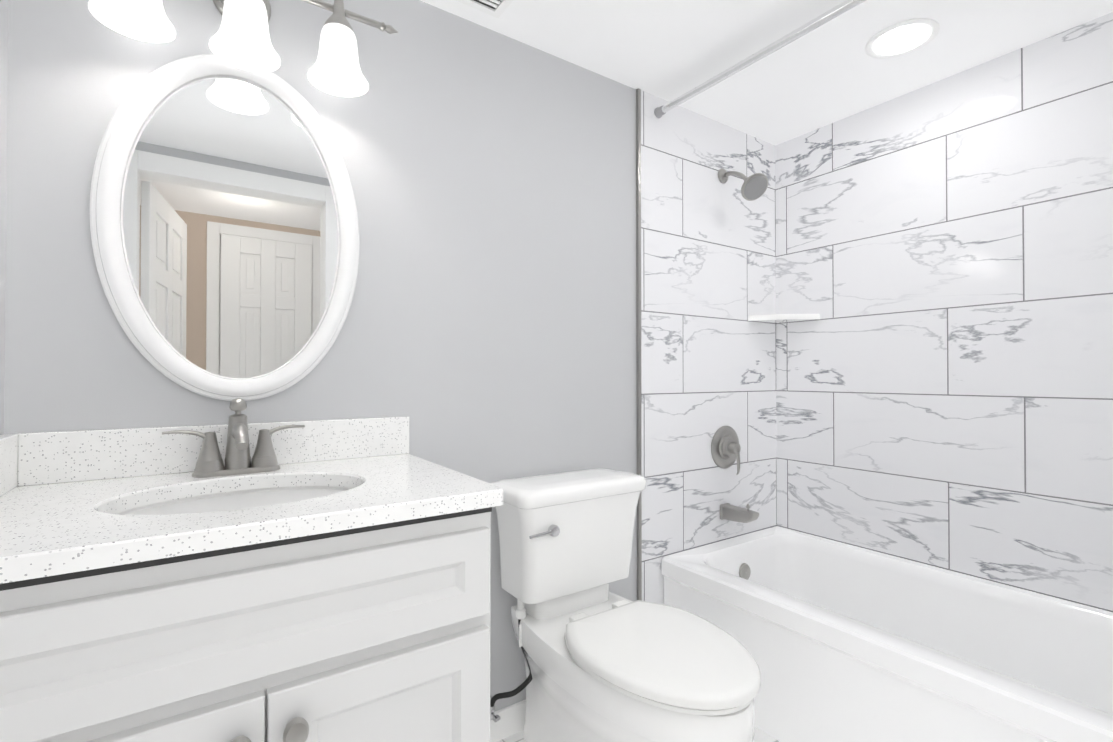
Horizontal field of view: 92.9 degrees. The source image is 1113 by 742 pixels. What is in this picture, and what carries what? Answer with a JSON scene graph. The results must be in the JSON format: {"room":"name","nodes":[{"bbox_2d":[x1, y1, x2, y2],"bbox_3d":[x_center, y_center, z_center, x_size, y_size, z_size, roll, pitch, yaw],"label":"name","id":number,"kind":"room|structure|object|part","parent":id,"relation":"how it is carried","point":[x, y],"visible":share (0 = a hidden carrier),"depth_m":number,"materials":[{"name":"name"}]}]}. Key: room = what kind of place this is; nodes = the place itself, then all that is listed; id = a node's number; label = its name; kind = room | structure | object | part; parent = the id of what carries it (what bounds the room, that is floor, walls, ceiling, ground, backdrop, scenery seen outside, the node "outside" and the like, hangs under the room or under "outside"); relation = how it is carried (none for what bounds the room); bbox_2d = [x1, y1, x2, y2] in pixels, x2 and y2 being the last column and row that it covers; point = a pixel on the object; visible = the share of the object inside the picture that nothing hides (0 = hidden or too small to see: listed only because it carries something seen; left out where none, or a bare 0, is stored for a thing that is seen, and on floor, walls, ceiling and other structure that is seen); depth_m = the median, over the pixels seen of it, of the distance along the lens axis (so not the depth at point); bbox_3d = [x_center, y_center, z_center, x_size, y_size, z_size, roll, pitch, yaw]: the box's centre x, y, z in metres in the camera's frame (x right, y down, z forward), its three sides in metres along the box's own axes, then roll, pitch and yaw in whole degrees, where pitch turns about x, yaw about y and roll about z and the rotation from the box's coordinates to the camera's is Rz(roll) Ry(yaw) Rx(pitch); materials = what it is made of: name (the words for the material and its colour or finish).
{"room":"bathroom","nodes":[
{"label":"bathroom","id":0,"kind":"room"},
{"bbox_2d":[0,0,7,435],"bbox_3d":[-0.618,0.025,0.266,0.120,2.145,1.720,0,-1,-34],"label":"wall","id":1,"kind":"structure","parent":0,"point":[3,78],"depth_m":1.00,"materials":[{"name":"grey paint"}]},
{"bbox_2d":[4,0,636,710],"bbox_3d":[-0.064,0.039,1.760,2.720,2.145,0.120,0,-1,-34],"label":"wall","id":2,"kind":"structure","parent":0,"point":[488,332],"depth_m":1.48,"materials":[{"name":"grey paint"}]},
{"bbox_2d":[88,0,175,42],"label":"sconce","id":3,"kind":"object","parent":2,"relation":"attached to","point":[142,20],"depth_m":1.05,"materials":[{"name":"white glass"}]},
{"bbox_3d":[-0.816,-0.734,1.022,0.133,0.120,0.133,0,-1,-34],"label":"lamp shade","id":4,"kind":"part","parent":3,"relation":"part of","materials":[{"name":"white glass"}]},
{"bbox_2d":[89,54,359,400],"bbox_3d":[-0.724,-0.327,1.215,0.528,0.792,0.031,0,-1,-34],"label":"oval mirror","id":5,"kind":"object","parent":2,"relation":"attached to","point":[224,229],"visible":0.96,"depth_m":1.20,"materials":[{"name":"white mirror"}]},
{"bbox_3d":[-0.728,-0.327,1.222,0.428,0.692,0.002,0,-1,-34],"label":"glass","id":6,"kind":"part","parent":5,"relation":"part of","materials":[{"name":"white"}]},
{"bbox_2d":[209,0,280,72],"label":"sconce","id":7,"kind":"object","parent":2,"relation":"attached to","point":[240,39],"depth_m":1.12,"materials":[{"name":"white glass"}]},
{"bbox_3d":[-0.662,-0.733,1.128,0.133,0.120,0.133,0,-1,-34],"label":"lamp shade","id":8,"kind":"part","parent":7,"relation":"part of","materials":[{"name":"white glass"}]},
{"bbox_2d":[301,0,397,96],"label":"sconce","id":9,"kind":"object","parent":2,"relation":"attached to","point":[336,71],"depth_m":1.22,"materials":[{"name":"white glass"}]},
{"bbox_3d":[-0.507,-0.733,1.233,0.133,0.120,0.133,0,-1,-34],"label":"lamp shade","id":10,"kind":"part","parent":9,"relation":"part of","materials":[{"name":"white glass"}]},
{"bbox_2d":[490,699,525,741],"bbox_3d":[-0.053,1.068,1.677,0.847,0.085,0.013,0,-1,-34],"label":"baseboard","id":11,"kind":"structure","parent":2,"relation":"attached to","point":[511,721],"depth_m":1.61,"materials":[{"name":"white wood"}]},
{"bbox_2d":[636,88,641,600],"bbox_3d":[0.300,0.041,1.929,0.013,2.145,0.012,0,-1,-34],"label":"trim","id":12,"kind":"structure","parent":2,"relation":"attached to","point":[638,311],"depth_m":1.93,"materials":[{"name":"silver metal"}]},
{"bbox_2d":[641,90,776,603],"bbox_3d":[0.650,0.043,2.170,0.837,2.145,0.008,0,-1,-34],"label":"wall tile","id":13,"kind":"structure","parent":2,"relation":"attached to","point":[708,288],"depth_m":2.12,"materials":[{"name":"white tile"}]},
{"bbox_2d":[711,426,740,474],"bbox_3d":[0.719,0.327,2.167,0.176,0.199,0.069,0,-1,-34],"label":"shower valve","id":14,"kind":"object","parent":13,"relation":"attached to","point":[725,448],"visible":1,"depth_m":2.16,"materials":[{"name":"silver metal"}]},
{"bbox_3d":[0.737,0.372,2.156,0.040,0.109,0.028,0,-1,-34],"label":"shower valve lever","id":15,"kind":"part","parent":14,"relation":"part of","materials":[{"name":"silver metal"}]},
{"bbox_2d":[720,503,758,522],"bbox_3d":[0.738,0.568,2.129,0.060,0.085,0.150,0,-1,-34],"label":"tub spout","id":16,"kind":"object","parent":13,"relation":"attached to","point":[728,511],"visible":1,"depth_m":2.11,"materials":[{"name":"silver metal"}]},
{"bbox_2d":[718,168,767,200],"bbox_3d":[0.736,-0.757,2.107,0.107,0.169,0.204,0,-1,-34],"label":"shower head","id":17,"kind":"object","parent":13,"relation":"attached to","point":[754,186],"visible":1,"depth_m":2.06},
{"bbox_3d":[0.728,-0.786,2.145,0.017,0.066,0.112,0,-1,-34],"label":"arm","id":18,"kind":"part","parent":17,"relation":"part of"},
{"bbox_2d":[654,0,865,117],"bbox_3d":[0.829,-0.976,1.333,0.038,0.038,1.589,0,-1,-34],"label":"shower rod","id":19,"kind":"object","parent":13,"relation":"attached to","point":[817,22],"visible":1,"depth_m":1.61,"materials":[{"name":"silver metal"}]},
{"bbox_2d":[748,314,819,323],"bbox_3d":[0.971,-0.229,2.262,0.205,0.024,0.205,0,-1,-34],"label":"corner shelf","id":20,"kind":"object","parent":13,"relation":"attached to","point":[776,318],"visible":0.98,"depth_m":2.24,"materials":[{"name":"white ceramic"}]},
{"bbox_2d":[497,727,778,741],"bbox_3d":[0.539,1.149,0.442,4.700,0.100,2.960,0,-1,-34],"label":"floor","id":21,"kind":"structure","parent":0,"point":[760,736],"depth_m":1.60,"materials":[{"name":"tile"}]},
{"bbox_2d":[0,398,503,741],"bbox_3d":[-0.566,0.581,0.985,0.777,1.047,0.578,0,-1,-34],"label":"bathroom vanity","id":22,"kind":"object","parent":21,"relation":"on","point":[238,577],"visible":1,"depth_m":0.83,"materials":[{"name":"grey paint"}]},
{"bbox_3d":[-0.581,0.731,0.675,0.362,0.516,0.020,0,-1,-34],"label":"door","id":23,"kind":"part","parent":22,"relation":"part of","materials":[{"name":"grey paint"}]},
{"bbox_3d":[-0.444,0.530,0.738,0.035,0.047,0.033,0,-1,-34],"label":"knob","id":24,"kind":"part","parent":22,"relation":"part of","materials":[{"name":"silver metal"}]},
{"bbox_3d":[-0.429,0.369,0.782,0.729,0.157,0.020,0,-1,-34],"label":"drawer","id":25,"kind":"part","parent":22,"relation":"part of","materials":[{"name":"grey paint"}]},
{"bbox_2d":[0,454,503,583],"bbox_3d":[-0.572,0.234,0.997,0.777,0.030,0.557,0,-1,-34],"label":"countertop","id":26,"kind":"structure","parent":22,"relation":"on","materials":[{"name":"stone"}]},
{"bbox_2d":[162,398,304,477],"bbox_3d":[-0.665,0.139,1.111,0.266,0.162,0.154,0,-1,-34],"label":"faucet","id":27,"kind":"object","parent":26,"relation":"on","point":[209,464],"depth_m":1.13,"materials":[{"name":"silver metal"}]},
{"bbox_2d":[117,486,350,514],"bbox_3d":[-0.574,0.326,0.976,0.465,0.151,0.365,0,-1,-34],"label":"sink","id":28,"kind":"object","parent":26,"relation":"in","point":[222,498],"depth_m":1.05,"materials":[{"name":"white ceramic"}]},
{"bbox_3d":[-0.385,0.530,0.779,0.035,0.047,0.033,0,-1,-34],"label":"knob","id":29,"kind":"part","parent":22,"relation":"part of","materials":[{"name":"silver metal"}]},
{"bbox_3d":[-0.278,0.733,0.882,0.362,0.516,0.020,0,-1,-34],"label":"door","id":30,"kind":"part","parent":22,"relation":"part of","materials":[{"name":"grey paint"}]},
{"bbox_2d":[490,468,760,741],"bbox_3d":[0.169,0.713,1.383,0.487,0.790,0.750,0,-1,-34],"label":"toilet","id":31,"kind":"object","parent":21,"relation":"on","point":[603,663],"visible":0.9,"depth_m":1.39,"materials":[{"name":"white ceramic"}]},
{"bbox_3d":[-0.174,0.990,1.512,0.026,0.018,0.028,0,-1,-34],"label":"supply knob","id":32,"kind":"part","parent":31,"relation":"part of","materials":[{"name":"silver metal"}]},
{"bbox_3d":[-0.037,0.437,1.419,0.080,0.013,0.012,0,-1,-34],"label":"lever","id":33,"kind":"part","parent":31,"relation":"part of","materials":[{"name":"silver metal"}]},
{"bbox_3d":[0.038,0.508,1.600,0.442,0.280,0.203,0,-1,-34],"label":"tank","id":34,"kind":"part","parent":31,"relation":"part of","materials":[{"name":"white ceramic"}]},
{"bbox_3d":[0.040,0.344,1.600,0.460,0.048,0.224,0,-1,-34],"label":"tank lid","id":35,"kind":"part","parent":31,"relation":"part of","materials":[{"name":"white ceramic"}]},
{"bbox_3d":[0.188,0.906,1.378,0.378,0.404,0.711,0,-1,-34],"label":"bowl","id":36,"kind":"part","parent":31,"relation":"part of","materials":[{"name":"white ceramic"}]},
{"bbox_3d":[0.258,0.692,1.278,0.374,0.013,0.459,0,-1,-34],"label":"seat","id":37,"kind":"part","parent":31,"relation":"part of","materials":[{"name":"white plastic"}]},
{"bbox_3d":[0.262,0.667,1.272,0.390,0.027,0.462,0,-1,-34],"label":"seat lid","id":38,"kind":"part","parent":31,"relation":"part of","materials":[{"name":"white plastic"}]},
{"bbox_2d":[661,526,1112,741],"bbox_3d":[1.121,0.901,1.555,0.740,0.418,1.520,0,-1,-34],"label":"bathtub","id":39,"kind":"object","parent":21,"relation":"on","point":[840,641],"visible":0.94,"depth_m":1.57,"materials":[{"name":"white ceramic"}]},
{"bbox_2d":[420,0,1112,145],"bbox_3d":[0.539,-1.096,0.462,4.700,0.100,2.960,0,-1,-34],"label":"ceiling","id":40,"kind":"structure","parent":0,"point":[828,73],"depth_m":1.67,"materials":[{"name":"white paint"}]},
{"bbox_2d":[456,0,512,17],"bbox_3d":[-0.158,-1.033,1.393,0.150,0.006,0.265,0,-1,-34],"label":"ceiling vent","id":41,"kind":"object","parent":40,"relation":"in","point":[495,8],"visible":1,"depth_m":1.49,"materials":[{"name":"white metal"}]},
{"bbox_2d":[865,18,939,58],"bbox_3d":[1.075,-1.031,1.649,0.194,0.006,0.194,0,-1,-34],"label":"recessed light","id":42,"kind":"object","parent":40,"relation":"in","point":[902,38],"visible":1,"depth_m":1.64,"materials":[{"name":"white"}]},
{"bbox_2d":[775,12,1112,611],"bbox_3d":[1.528,0.039,1.734,0.120,2.145,1.720,0,-1,-34],"label":"wall","id":43,"kind":"structure","parent":0,"point":[944,363],"depth_m":1.82,"materials":[{"name":"tile"}]}
]}

